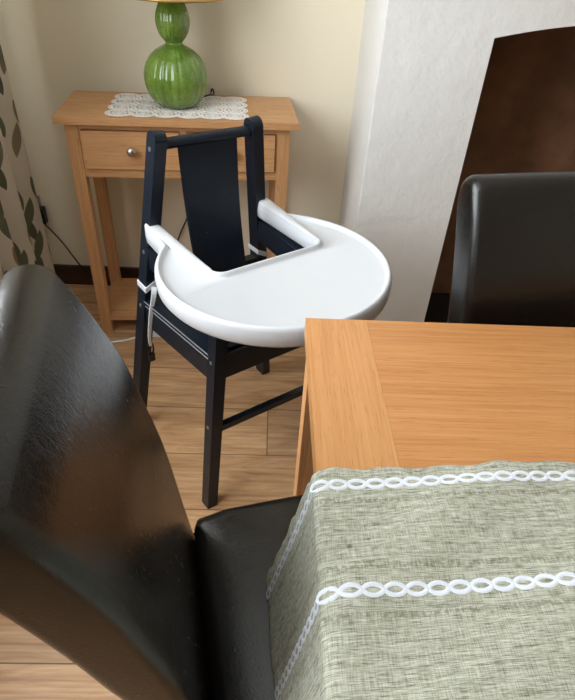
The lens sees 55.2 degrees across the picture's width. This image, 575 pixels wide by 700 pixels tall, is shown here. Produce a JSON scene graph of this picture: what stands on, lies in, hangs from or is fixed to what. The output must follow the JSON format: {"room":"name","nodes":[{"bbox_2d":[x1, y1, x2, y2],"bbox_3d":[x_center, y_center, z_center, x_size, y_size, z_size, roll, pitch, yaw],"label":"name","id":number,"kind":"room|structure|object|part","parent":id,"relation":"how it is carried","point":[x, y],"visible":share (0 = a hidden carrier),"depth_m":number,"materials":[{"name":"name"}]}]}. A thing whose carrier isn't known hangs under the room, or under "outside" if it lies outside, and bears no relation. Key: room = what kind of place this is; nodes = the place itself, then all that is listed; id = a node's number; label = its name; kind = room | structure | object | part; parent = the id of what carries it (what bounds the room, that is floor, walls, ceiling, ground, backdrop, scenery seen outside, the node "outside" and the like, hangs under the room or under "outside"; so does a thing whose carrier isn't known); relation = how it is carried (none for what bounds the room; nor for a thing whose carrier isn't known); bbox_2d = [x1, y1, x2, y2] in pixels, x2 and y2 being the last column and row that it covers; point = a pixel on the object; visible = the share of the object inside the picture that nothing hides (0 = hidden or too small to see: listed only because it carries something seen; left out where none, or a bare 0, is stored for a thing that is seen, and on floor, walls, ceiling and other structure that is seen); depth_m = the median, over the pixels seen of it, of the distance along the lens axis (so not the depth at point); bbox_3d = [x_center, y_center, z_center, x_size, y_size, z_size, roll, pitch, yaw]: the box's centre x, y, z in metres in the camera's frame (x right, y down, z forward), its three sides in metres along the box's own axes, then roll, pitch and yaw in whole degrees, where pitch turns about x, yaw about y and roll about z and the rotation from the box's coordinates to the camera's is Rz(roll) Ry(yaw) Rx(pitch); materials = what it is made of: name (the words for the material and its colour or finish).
{"room":"dining room","nodes":[
{"label":"dining room","id":0,"kind":"room"},
{"bbox_2d":[0,284,305,699],"bbox_3d":[0.941,1.458,0.284,4.200,0.050,5.635,2,38,-2],"label":"floor","id":1,"kind":"structure","parent":0,"point":[258,458],"depth_m":1.66,"materials":[{"name":"brown wood"}]},
{"bbox_2d":[111,331,159,342],"bbox_3d":[-0.689,-0.092,2.077,0.472,0.032,0.155,13,39,12],"label":"lead","id":2,"kind":"object","parent":1,"relation":"on","point":[155,334],"visible":0.26,"depth_m":2.04,"materials":[{"name":"white plastic"}]},
{"bbox_3d":[-0.730,-0.091,2.086,0.404,0.015,0.127,17,40,16],"label":"cord","id":3,"kind":"part","parent":2,"relation":"part of","materials":[{"name":"white plastic"}]},
{"bbox_2d":[0,264,302,699],"bbox_3d":[-0.008,0.355,0.803,0.599,0.961,0.333,-6,39,-12],"label":"dining chair","id":4,"kind":"object","parent":1,"relation":"on","point":[102,560],"visible":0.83,"depth_m":0.51,"materials":[{"name":"black leather"}]},
{"bbox_3d":[-0.197,0.217,0.639,0.190,0.561,0.333,-6,39,-12],"label":"backrest","id":5,"kind":"part","parent":4,"relation":"part of","materials":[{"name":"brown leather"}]},
{"bbox_3d":[0.079,0.370,0.840,0.418,0.093,0.333,-6,39,-12],"label":"seat","id":6,"kind":"part","parent":4,"relation":"part of","materials":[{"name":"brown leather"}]},
{"bbox_2d":[52,90,298,333],"bbox_3d":[-0.353,-0.454,1.962,0.712,0.780,0.328,-1,38,-6],"label":"console table","id":7,"kind":"object","parent":1,"relation":"on","point":[101,146],"visible":0.56,"depth_m":1.70,"materials":[{"name":"brown wood"}]},
{"bbox_3d":[-0.655,-0.373,1.848,0.037,0.760,0.037,-1,38,-6],"label":"leg","id":8,"kind":"part","parent":7,"relation":"part of","materials":[{"name":"brown wood"}]},
{"bbox_3d":[-0.677,-0.521,2.038,0.037,0.760,0.037,-1,38,-6],"label":"leg","id":9,"kind":"part","parent":7,"relation":"part of","materials":[{"name":"brown wood"}]},
{"bbox_3d":[-0.482,-0.682,1.766,0.284,0.113,0.264,-1,38,-6],"label":"drawer","id":10,"kind":"part","parent":7,"relation":"part of","materials":[{"name":"brown wood"}]},
{"bbox_3d":[-0.468,-0.594,1.649,0.028,0.028,0.030,-1,38,-6],"label":"knob","id":11,"kind":"part","parent":7,"relation":"part of","materials":[{"name":"metal"}]},
{"bbox_2d":[109,278,156,319],"bbox_3d":[-0.371,-0.206,2.167,0.656,0.020,0.271,-1,38,-6],"label":"shelf","id":12,"kind":"object","parent":7,"relation":"attached to","point":[123,292],"depth_m":2.12,"materials":[{"name":"brown wood"}]},
{"bbox_2d":[104,93,248,119],"bbox_3d":[-0.338,-0.766,1.726,0.430,0.002,0.275,-1,38,-6],"label":"doily","id":13,"kind":"object","parent":7,"relation":"on","point":[165,111],"visible":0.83,"depth_m":1.70,"materials":[{"name":"white fabric"}]},
{"bbox_2d":[39,0,222,282],"bbox_3d":[-0.574,-0.686,1.805,0.756,1.276,0.352,2,38,-2],"label":"table lamp","id":14,"kind":"object","parent":13,"relation":"on","point":[175,75],"visible":0.98,"depth_m":1.60,"materials":[{"name":"green ceramic"}]},
{"bbox_3d":[-0.604,-0.561,2.046,0.685,0.781,0.122,2,38,-2],"label":"cord","id":15,"kind":"part","parent":14,"relation":"part of","materials":[{"name":"black plastic"}]},
{"bbox_3d":[-0.327,-0.611,1.695,0.590,0.162,0.020,-1,38,-6],"label":"drawer frame","id":16,"kind":"part","parent":7,"relation":"part of","materials":[{"name":"brown wood"}]},
{"bbox_3d":[-0.184,-0.686,1.798,0.266,0.113,0.264,-1,38,-6],"label":"drawer","id":17,"kind":"part","parent":7,"relation":"part of","materials":[{"name":"brown wood"}]},
{"bbox_3d":[-0.054,-0.531,2.104,0.037,0.760,0.037,-1,38,-6],"label":"leg","id":18,"kind":"part","parent":7,"relation":"part of","materials":[{"name":"brown wood"}]},
{"bbox_3d":[-0.032,-0.383,1.914,0.037,0.760,0.037,-1,38,-6],"label":"leg","id":19,"kind":"part","parent":7,"relation":"part of","materials":[{"name":"brown wood"}]},
{"bbox_2d":[133,115,391,508],"bbox_3d":[-0.075,-0.047,1.378,0.516,0.888,0.635,-22,45,-30],"label":"high chair","id":20,"kind":"object","parent":1,"relation":"on","point":[228,312],"visible":0.94,"depth_m":1.28,"materials":[{"name":"black paint"}]},
{"bbox_3d":[-0.375,-0.123,1.451,0.182,0.888,0.053,-2,38,-7],"label":"post","id":21,"kind":"part","parent":20,"relation":"part of","materials":[{"name":"black paint"}]},
{"bbox_3d":[-0.242,-0.165,1.280,0.026,0.058,0.282,-27,47,-34],"label":"armrest","id":22,"kind":"part","parent":20,"relation":"part of","materials":[{"name":"black paint"}]},
{"bbox_3d":[-0.271,-0.033,1.370,0.022,0.078,0.318,-27,47,-33],"label":"rail","id":23,"kind":"part","parent":20,"relation":"part of","materials":[{"name":"black paint"}]},
{"bbox_3d":[-0.133,-0.108,1.434,0.336,0.022,0.313,-22,45,-30],"label":"seat","id":24,"kind":"part","parent":20,"relation":"part of","materials":[{"name":"black paint"}]},
{"bbox_3d":[-0.185,-0.492,1.270,0.240,0.024,0.029,-22,45,-30],"label":"rail","id":25,"kind":"part","parent":20,"relation":"part of","materials":[{"name":"black paint"}]},
{"bbox_3d":[-0.179,0.151,1.343,0.048,0.607,0.137,17,40,16],"label":"leg","id":26,"kind":"part","parent":20,"relation":"part of","materials":[{"name":"black paint"}]},
{"bbox_3d":[-0.084,-0.242,1.630,0.053,0.887,0.168,15,39,14],"label":"post","id":27,"kind":"part","parent":20,"relation":"part of","materials":[{"name":"black paint"}]},
{"bbox_2d":[144,198,391,347],"bbox_3d":[-0.056,-0.207,1.250,0.568,0.052,0.606,2,38,-2],"label":"tray","id":28,"kind":"object","parent":20,"relation":"on","point":[331,271],"depth_m":1.16,"materials":[{"name":"white plastic"}]},
{"bbox_3d":[-0.004,-0.263,1.426,0.026,0.058,0.281,-19,43,-26],"label":"armrest","id":29,"kind":"part","parent":20,"relation":"part of","materials":[{"name":"black paint"}]},
{"bbox_2d":[293,318,574,495],"bbox_3d":[0.741,0.529,0.811,1.454,0.750,0.852,2,38,-2],"label":"dining table","id":30,"kind":"object","parent":1,"relation":"on","point":[376,393],"visible":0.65,"depth_m":0.76,"materials":[{"name":"brown wood"}]},
{"bbox_3d":[0.045,0.281,1.097,0.060,0.720,0.060,2,38,-2],"label":"leg","id":31,"kind":"part","parent":30,"relation":"part of","materials":[{"name":"brown wood"}]},
{"bbox_2d":[266,460,574,699],"bbox_3d":[0.483,0.386,0.561,1.006,0.270,0.518,0,38,-5],"label":"tablecloth","id":32,"kind":"object","parent":30,"relation":"on","point":[439,582],"visible":1,"depth_m":0.54,"materials":[{"name":"green fabric"}]},
{"bbox_2d":[424,293,450,322],"bbox_3d":[0.936,-0.109,2.241,0.896,0.030,0.377,2,38,-2],"label":"hearth","id":33,"kind":"object","parent":1,"relation":"on","point":[437,311],"depth_m":2.27,"materials":[{"name":"black stone"}]},
{"bbox_2d":[447,171,574,327],"bbox_3d":[0.484,0.237,1.008,0.333,0.948,0.599,-4,38,-10],"label":"dining chair","id":34,"kind":"object","parent":1,"relation":"on","point":[514,262],"visible":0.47,"depth_m":0.92,"materials":[{"name":"black leather"}]},
{"bbox_2d":[0,0,365,266],"bbox_3d":[0.967,-1.205,1.721,4.200,2.400,0.100,2,38,-2],"label":"wall","id":35,"kind":"structure","parent":0,"point":[306,52],"depth_m":1.85,"materials":[{"name":"beige paint"}]},
{"bbox_2d":[53,264,138,285],"bbox_3d":[-0.450,-0.301,2.324,1.283,0.085,0.016,2,38,-2],"label":"baseboard","id":36,"kind":"structure","parent":35,"relation":"attached to","point":[69,274],"depth_m":2.29,"materials":[{"name":"black wood"}]},
{"bbox_2d":[339,0,574,321],"bbox_3d":[1.002,-1.051,1.525,1.496,2.400,0.401,2,38,-2],"label":"fireplace","id":37,"kind":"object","parent":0,"point":[447,92],"depth_m":1.70,"materials":[{"name":"white paint"}]},
{"bbox_3d":[-1.041,0.423,-0.554,0.100,2.400,5.435,2,38,-2],"label":"wall","id":38,"kind":"structure","parent":0,"visible":0},
{"bbox_3d":[-0.856,-1.268,-0.195,0.190,0.024,2.470,2,38,-2],"label":"curtain rod","id":39,"kind":"object","parent":38,"relation":"attached to","visible":0},
{"bbox_2d":[0,44,54,280],"bbox_3d":[-0.837,-0.881,1.208,0.131,2.275,0.509,2,38,-2],"label":"curtain","id":40,"kind":"object","parent":39,"relation":"hanging from","point":[23,239],"visible":0.46,"depth_m":1.68,"materials":[{"name":"beige fabric"}]}
]}

